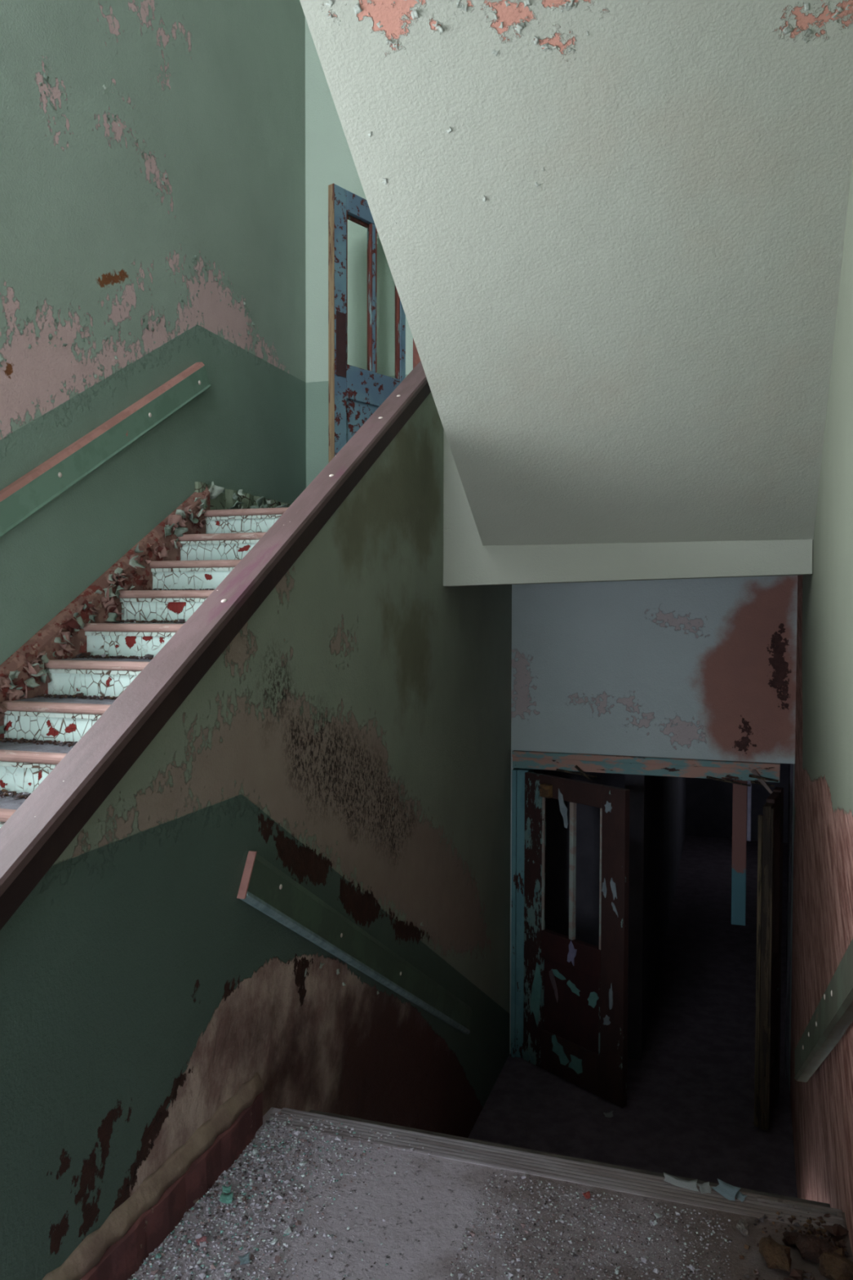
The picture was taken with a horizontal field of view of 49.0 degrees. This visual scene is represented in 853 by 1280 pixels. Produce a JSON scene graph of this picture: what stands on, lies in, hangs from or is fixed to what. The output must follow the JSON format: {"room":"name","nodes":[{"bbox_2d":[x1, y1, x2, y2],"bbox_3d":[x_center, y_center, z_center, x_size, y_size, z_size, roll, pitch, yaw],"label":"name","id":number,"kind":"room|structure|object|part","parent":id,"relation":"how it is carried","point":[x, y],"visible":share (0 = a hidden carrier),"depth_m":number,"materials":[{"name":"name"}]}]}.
{"room":"abandoned building interior","nodes":[
{"label":"abandoned building interior","id":0,"kind":"room"},
{"bbox_2d":[0,0,306,793],"bbox_3d":[-1.980,-1.952,3.078,0.272,7.150,7.150,1,2,18],"label":"wall","id":1,"kind":"structure","parent":0,"point":[153,152],"depth_m":4.54,"materials":[{"name":"green paint"}]},
{"bbox_2d":[0,361,211,537],"bbox_3d":[-1.717,-0.382,3.499,0.050,2.119,3.412,1,2,18],"label":"handrail","id":2,"kind":"object","parent":1,"relation":"attached to","point":[26,495],"visible":1,"depth_m":4.17,"materials":[{"name":"green paint"}]},
{"bbox_2d":[194,481,290,510],"bbox_3d":[-1.000,-0.790,5.631,0.093,0.189,1.300,1,2,18],"label":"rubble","id":3,"kind":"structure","parent":1,"relation":"attached to","point":[220,498],"depth_m":5.36,"materials":[{"name":"paint"}]},
{"bbox_2d":[0,392,511,1279],"bbox_3d":[-0.230,0.810,3.701,0.084,4.194,4.950,1,2,18],"label":"wall","id":4,"kind":"structure","parent":0,"point":[353,735],"depth_m":2.99,"materials":[{"name":"paint"}]},
{"bbox_2d":[42,1071,264,1279],"bbox_3d":[-0.717,1.379,2.063,0.038,0.161,1.500,1,2,18],"label":"baseboard","id":5,"kind":"structure","parent":4,"relation":"attached to","point":[117,1249],"depth_m":2.29,"materials":[{"name":"paint"}]},
{"bbox_2d":[0,360,431,929],"bbox_3d":[-0.460,-0.298,2.953,0.111,2.180,3.490,1,2,18],"label":"cap","id":6,"kind":"object","parent":4,"relation":"attached to","point":[42,828],"visible":0.96,"depth_m":2.33,"materials":[{"name":"brown wood"}]},
{"bbox_2d":[236,850,471,1034],"bbox_3d":[-0.142,1.359,3.856,0.028,1.564,2.495,1,2,18],"label":"handrail","id":7,"kind":"object","parent":4,"relation":"attached to","point":[264,886],"visible":1,"depth_m":3.31,"materials":[{"name":"green paint"}]},
{"bbox_2d":[133,1106,852,1279],"bbox_3d":[-0.884,1.552,1.282,3.045,0.144,3.300,1,2,18],"label":"floor","id":8,"kind":"structure","parent":0,"point":[428,1224],"depth_m":2.35,"materials":[{"name":"grey concrete"}]},
{"bbox_2d":[0,485,288,827],"bbox_3d":[-1.080,0.324,3.384,1.347,2.233,3.357,1,2,18],"label":"staircase","id":9,"kind":"structure","parent":8,"relation":"on","point":[195,546],"depth_m":4.06,"materials":[{"name":"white paint"}]},
{"bbox_2d":[0,588,214,799],"bbox_3d":[-1.079,0.151,3.801,1.029,0.764,1.358,1,2,18],"label":"rubble","id":10,"kind":"object","parent":9,"relation":"on","point":[3,793],"visible":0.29,"depth_m":3.79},
{"bbox_2d":[222,1184,231,1193],"bbox_3d":[-0.524,1.436,2.449,0.025,0.014,0.019,0,2,0],"label":"chip","id":11,"kind":"object","parent":8,"relation":"on","point":[226,1189],"visible":1,"depth_m":2.45,"materials":[{"name":"green paint"}]},
{"bbox_2d":[238,1251,250,1265],"bbox_3d":[-0.424,1.444,2.185,0.030,0.016,0.022,-1,2,-28],"label":"chip","id":12,"kind":"object","parent":8,"relation":"on","point":[244,1260],"visible":1,"depth_m":2.19,"materials":[{"name":"paint"}]},
{"bbox_2d":[127,1111,463,1279],"bbox_3d":[-0.318,1.448,2.184,0.680,0.015,1.180,1,2,18],"label":"rubble","id":13,"kind":"object","parent":8,"relation":"on","point":[242,1199],"visible":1,"depth_m":2.40,"materials":[{"name":"grey gravel"}]},
{"bbox_2d":[195,1235,208,1245],"bbox_3d":[-0.541,1.444,2.249,0.029,0.012,0.018,-1,2,-27],"label":"chip","id":14,"kind":"object","parent":13,"relation":"on","point":[203,1238],"visible":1,"depth_m":2.25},
{"bbox_2d":[219,1191,232,1204],"bbox_3d":[-0.515,1.436,2.409,0.033,0.017,0.026,0,2,2],"label":"chip","id":15,"kind":"object","parent":13,"relation":"on","point":[224,1198],"visible":1,"depth_m":2.41,"materials":[{"name":"green paint"}]},
{"bbox_2d":[582,1191,590,1199],"bbox_3d":[0.416,1.440,2.430,0.021,0.012,0.014,-1,2,-29],"label":"chip","id":16,"kind":"object","parent":8,"relation":"on","point":[587,1195],"visible":1,"depth_m":2.43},
{"bbox_2d":[445,1172,733,1279],"bbox_3d":[0.281,1.461,1.864,0.630,0.012,1.240,1,2,18],"label":"rubble","id":17,"kind":"object","parent":8,"relation":"on","point":[651,1222],"visible":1,"depth_m":2.28,"materials":[{"name":"grey gravel"}]},
{"bbox_2d":[663,1172,699,1191],"bbox_3d":[0.674,1.435,2.478,0.094,0.026,0.023,1,2,22],"label":"shard","id":18,"kind":"object","parent":8,"relation":"on","point":[691,1184],"visible":1,"depth_m":2.48},
{"bbox_2d":[696,1182,711,1193],"bbox_3d":[0.729,1.438,2.456,0.035,0.021,0.024,0,2,-15],"label":"shard","id":19,"kind":"object","parent":8,"relation":"on","point":[704,1188],"visible":1,"depth_m":2.46},
{"bbox_2d":[711,1178,741,1200],"bbox_3d":[0.783,1.430,2.437,0.073,0.037,0.029,2,2,42],"label":"shard","id":20,"kind":"object","parent":8,"relation":"on","point":[728,1191],"visible":1,"depth_m":2.44},
{"bbox_2d":[735,1190,747,1201],"bbox_3d":[0.814,1.441,2.426,0.020,0.017,0.034,-1,2,-32],"label":"shard","id":21,"kind":"object","parent":8,"relation":"on","point":[740,1195],"visible":0.97,"depth_m":2.43},
{"bbox_2d":[736,1218,750,1236],"bbox_3d":[0.778,1.445,2.305,0.031,0.019,0.062,0,2,6],"label":"chunk","id":22,"kind":"object","parent":8,"relation":"on","point":[742,1225],"visible":1,"depth_m":2.29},
{"bbox_2d":[759,1237,791,1271],"bbox_3d":[0.813,1.434,2.180,0.087,0.048,0.069,2,2,39],"label":"chunk","id":23,"kind":"object","parent":8,"relation":"on","point":[776,1255],"visible":1,"depth_m":2.17,"materials":[{"name":"brown stone"}]},
{"bbox_2d":[756,1195,794,1208],"bbox_3d":[0.897,1.447,2.406,0.090,0.012,0.008,1,2,20],"label":"wood splinter","id":24,"kind":"object","parent":8,"relation":"on","point":[758,1198],"visible":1,"depth_m":2.40,"materials":[{"name":"grey paint"}]},
{"bbox_2d":[782,1231,799,1247],"bbox_3d":[0.880,1.441,2.253,0.045,0.030,0.037,1,2,21],"label":"chunk","id":25,"kind":"object","parent":8,"relation":"on","point":[789,1237],"visible":0.82,"depth_m":2.25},
{"bbox_2d":[739,1211,848,1279],"bbox_3d":[0.844,1.446,2.119,0.259,0.027,0.577,1,2,18],"label":"rubble","id":26,"kind":"object","parent":8,"relation":"on","point":[836,1229],"visible":0.83,"depth_m":2.28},
{"bbox_2d":[795,1234,833,1263],"bbox_3d":[0.914,1.433,2.206,0.075,0.049,0.073,0,2,0],"label":"chunk","id":27,"kind":"object","parent":8,"relation":"on","point":[811,1247],"visible":0.85,"depth_m":2.19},
{"bbox_2d":[817,1252,852,1279],"bbox_3d":[0.942,1.435,2.140,0.079,0.051,0.076,0,2,-18],"label":"chunk","id":28,"kind":"object","parent":8,"relation":"on","point":[833,1265],"visible":1,"depth_m":2.13,"materials":[{"name":"brown stone"}]},
{"bbox_2d":[305,18,797,1092],"bbox_3d":[0.693,-1.389,5.973,3.590,8.450,0.250,1,2,18],"label":"wall","id":29,"kind":"structure","parent":0,"point":[702,668],"depth_m":5.75,"materials":[{"name":"paint"}]},
{"bbox_2d":[328,182,405,462],"bbox_3d":[-0.345,-1.727,5.875,0.050,1.985,0.712,2,2,39],"label":"door","id":30,"kind":"structure","parent":29,"relation":"in","point":[366,316],"depth_m":5.76,"materials":[{"name":"blue paint"}]},
{"bbox_3d":[-0.514,-1.777,5.629,0.004,0.380,0.083,2,2,39],"label":"push plate","id":31,"kind":"part","parent":30,"relation":"part of","materials":[{"name":"brown metal"}]},
{"bbox_3d":[-0.426,-2.134,5.765,0.004,0.911,0.212,2,2,39],"label":"pane","id":32,"kind":"part","parent":30,"relation":"part of","materials":[{"name":"glass"}]},
{"bbox_3d":[-0.341,-2.657,5.851,0.044,0.125,0.499,2,2,39],"label":"rail","id":33,"kind":"part","parent":30,"relation":"part of","materials":[{"name":"blue paint"}]},
{"bbox_3d":[-0.343,-1.215,5.896,0.014,0.518,0.499,2,2,39],"label":"panel","id":34,"kind":"part","parent":30,"relation":"part of","materials":[{"name":"blue paint"}]},
{"bbox_3d":[-0.343,-1.577,5.886,0.044,0.205,0.499,2,2,39],"label":"lock rail","id":35,"kind":"part","parent":30,"relation":"part of","materials":[{"name":"blue paint"}]},
{"bbox_3d":[-0.259,-2.140,5.971,0.004,0.911,0.212,2,2,39],"label":"pane","id":36,"kind":"part","parent":30,"relation":"part of","materials":[{"name":"clear glass"}]},
{"bbox_2d":[413,338,420,368],"bbox_3d":[0.334,-1.743,6.036,0.816,2.030,0.230,1,2,18],"label":"door frame","id":37,"kind":"structure","parent":29,"relation":"attached to","point":[416,359],"depth_m":6.04,"materials":[{"name":"red wood"}]},
{"bbox_2d":[523,771,630,1107],"bbox_3d":[0.873,1.760,5.634,0.082,1.835,0.775,-1,2,-41],"label":"door","id":38,"kind":"structure","parent":29,"relation":"in","point":[575,1002],"depth_m":5.61,"materials":[{"name":"paint"}]},
{"bbox_3d":[0.724,2.201,5.830,0.014,0.456,0.014,-1,2,-41],"label":"panel moulding","id":39,"kind":"part","parent":38,"relation":"part of","materials":[{"name":"brown wood"}]},
{"bbox_3d":[0.879,2.556,5.680,0.044,0.240,0.463,-1,2,-41],"label":"rail","id":40,"kind":"part","parent":38,"relation":"part of","materials":[{"name":"brown wood"}]},
{"bbox_3d":[0.881,1.892,5.659,0.044,0.170,0.463,-1,2,-41],"label":"lock rail","id":41,"kind":"part","parent":38,"relation":"part of","materials":[{"name":"brown wood"}]},
{"bbox_3d":[0.883,2.206,5.671,0.016,0.458,0.463,-1,2,-41],"label":"panel","id":42,"kind":"part","parent":38,"relation":"part of","materials":[{"name":"brown wood"}]},
{"bbox_3d":[0.883,0.907,5.627,0.044,0.130,0.463,-1,2,-41],"label":"rail","id":43,"kind":"part","parent":38,"relation":"part of","materials":[{"name":"brown wood"}]},
{"bbox_3d":[1.019,2.212,5.492,0.013,0.456,0.013,-1,2,-41],"label":"panel moulding","id":44,"kind":"part","parent":38,"relation":"part of","materials":[{"name":"brown wood"}]},
{"bbox_2d":[511,750,780,1057],"bbox_3d":[1.322,1.698,5.800,1.596,1.973,0.217,1,2,18],"label":"door frame","id":45,"kind":"structure","parent":29,"relation":"attached to","point":[743,774],"depth_m":5.77,"materials":[{"name":"teal paint"}]},
{"bbox_3d":[0.583,1.749,6.060,0.028,1.853,0.180,1,2,18],"label":"jamb moulding","id":46,"kind":"part","parent":45,"relation":"part of","materials":[{"name":"teal paint"}]},
{"bbox_3d":[1.329,0.731,5.784,1.596,0.037,0.185,1,2,18],"label":"head moulding","id":47,"kind":"part","parent":45,"relation":"part of","materials":[{"name":"wood"}]},
{"bbox_2d":[754,786,783,1130],"bbox_3d":[1.950,1.774,5.307,0.078,1.815,0.461,1,2,29],"label":"door","id":48,"kind":"structure","parent":45,"relation":"attached to","point":[771,824],"depth_m":5.13,"materials":[{"name":"brown wood"}]},
{"bbox_3d":[1.958,2.212,5.326,0.012,0.458,0.243,1,2,29],"label":"panel","id":49,"kind":"part","parent":48,"relation":"part of","materials":[{"name":"brown wood"}]},
{"bbox_3d":[1.957,2.562,5.337,0.044,0.240,0.243,1,2,29],"label":"rail","id":50,"kind":"part","parent":48,"relation":"part of","materials":[{"name":"brown wood"}]},
{"bbox_3d":[1.961,0.937,5.285,0.044,0.120,0.243,1,2,29],"label":"rail","id":51,"kind":"part","parent":48,"relation":"part of","materials":[{"name":"brown wood"}]},
{"bbox_3d":[1.959,1.897,5.316,0.044,0.170,0.243,1,2,29],"label":"lock rail","id":52,"kind":"part","parent":48,"relation":"part of","materials":[{"name":"brown wood"}]},
{"bbox_2d":[299,0,852,545],"bbox_3d":[0.434,-1.569,2.521,1.482,2.364,3.748,1,2,18],"label":"ceiling","id":53,"kind":"structure","parent":0,"point":[611,233],"depth_m":2.87,"materials":[{"name":"paint"}]},
{"bbox_2d":[443,431,813,586],"bbox_3d":[0.888,-0.907,4.309,1.654,1.308,0.122,1,2,18],"label":"beam","id":54,"kind":"structure","parent":53,"relation":"attached to","point":[467,562],"depth_m":4.31,"materials":[{"name":"paint"}]},
{"bbox_2d":[533,768,625,946],"bbox_3d":[0.806,1.431,6.803,1.380,2.441,0.150,1,2,18],"label":"wall","id":55,"kind":"structure","parent":0,"point":[588,817],"depth_m":6.64,"materials":[{"name":"paint"}]},
{"bbox_2d":[467,835,797,1197],"bbox_3d":[2.044,2.690,8.046,5.400,0.150,8.600,1,2,18],"label":"floor","id":56,"kind":"structure","parent":0,"point":[689,1111],"depth_m":5.67,"materials":[{"name":"grey concrete"}]},
{"bbox_2d":[309,1109,830,1207],"bbox_3d":[0.601,2.154,3.610,1.608,1.200,2.022,1,2,18],"label":"step edge","id":57,"kind":"structure","parent":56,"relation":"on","point":[716,1184],"depth_m":2.88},
{"bbox_2d":[603,1111,613,1117],"bbox_3d":[1.032,2.686,5.303,0.058,0.027,0.031,0,2,-2],"label":"paper scrap","id":58,"kind":"object","parent":56,"relation":"on","point":[610,1114],"visible":1,"depth_m":5.30,"materials":[{"name":"grey paper"}]},
{"bbox_2d":[625,773,686,1060],"bbox_3d":[2.316,1.363,9.031,0.120,2.441,6.480,1,2,18],"label":"wall","id":59,"kind":"structure","parent":0,"point":[657,804],"depth_m":6.37,"materials":[{"name":"paint"}]},
{"bbox_2d":[685,763,789,843],"bbox_3d":[4.220,1.281,11.713,1.850,2.441,0.200,1,2,18],"label":"wall","id":60,"kind":"structure","parent":0,"point":[708,806],"depth_m":11.80,"materials":[{"name":"paint"}]},
{"bbox_2d":[784,764,793,1079],"bbox_3d":[2.763,1.474,5.577,1.140,2.441,0.120,1,2,18],"label":"wall","id":61,"kind":"structure","parent":0,"point":[791,766],"depth_m":5.71,"materials":[{"name":"paint"}]},
{"bbox_2d":[790,158,852,1255],"bbox_3d":[1.175,-1.265,2.130,0.305,8.450,7.250,1,2,18],"label":"wall","id":62,"kind":"structure","parent":0,"point":[822,1106],"depth_m":3.06,"materials":[{"name":"paint"}]},
{"bbox_2d":[794,938,852,1082],"bbox_3d":[1.042,0.897,2.354,0.044,1.654,2.646,1,2,18],"label":"handrail","id":63,"kind":"object","parent":62,"relation":"attached to","point":[831,1019],"visible":1,"depth_m":2.53,"materials":[{"name":"green paint"}]}
]}

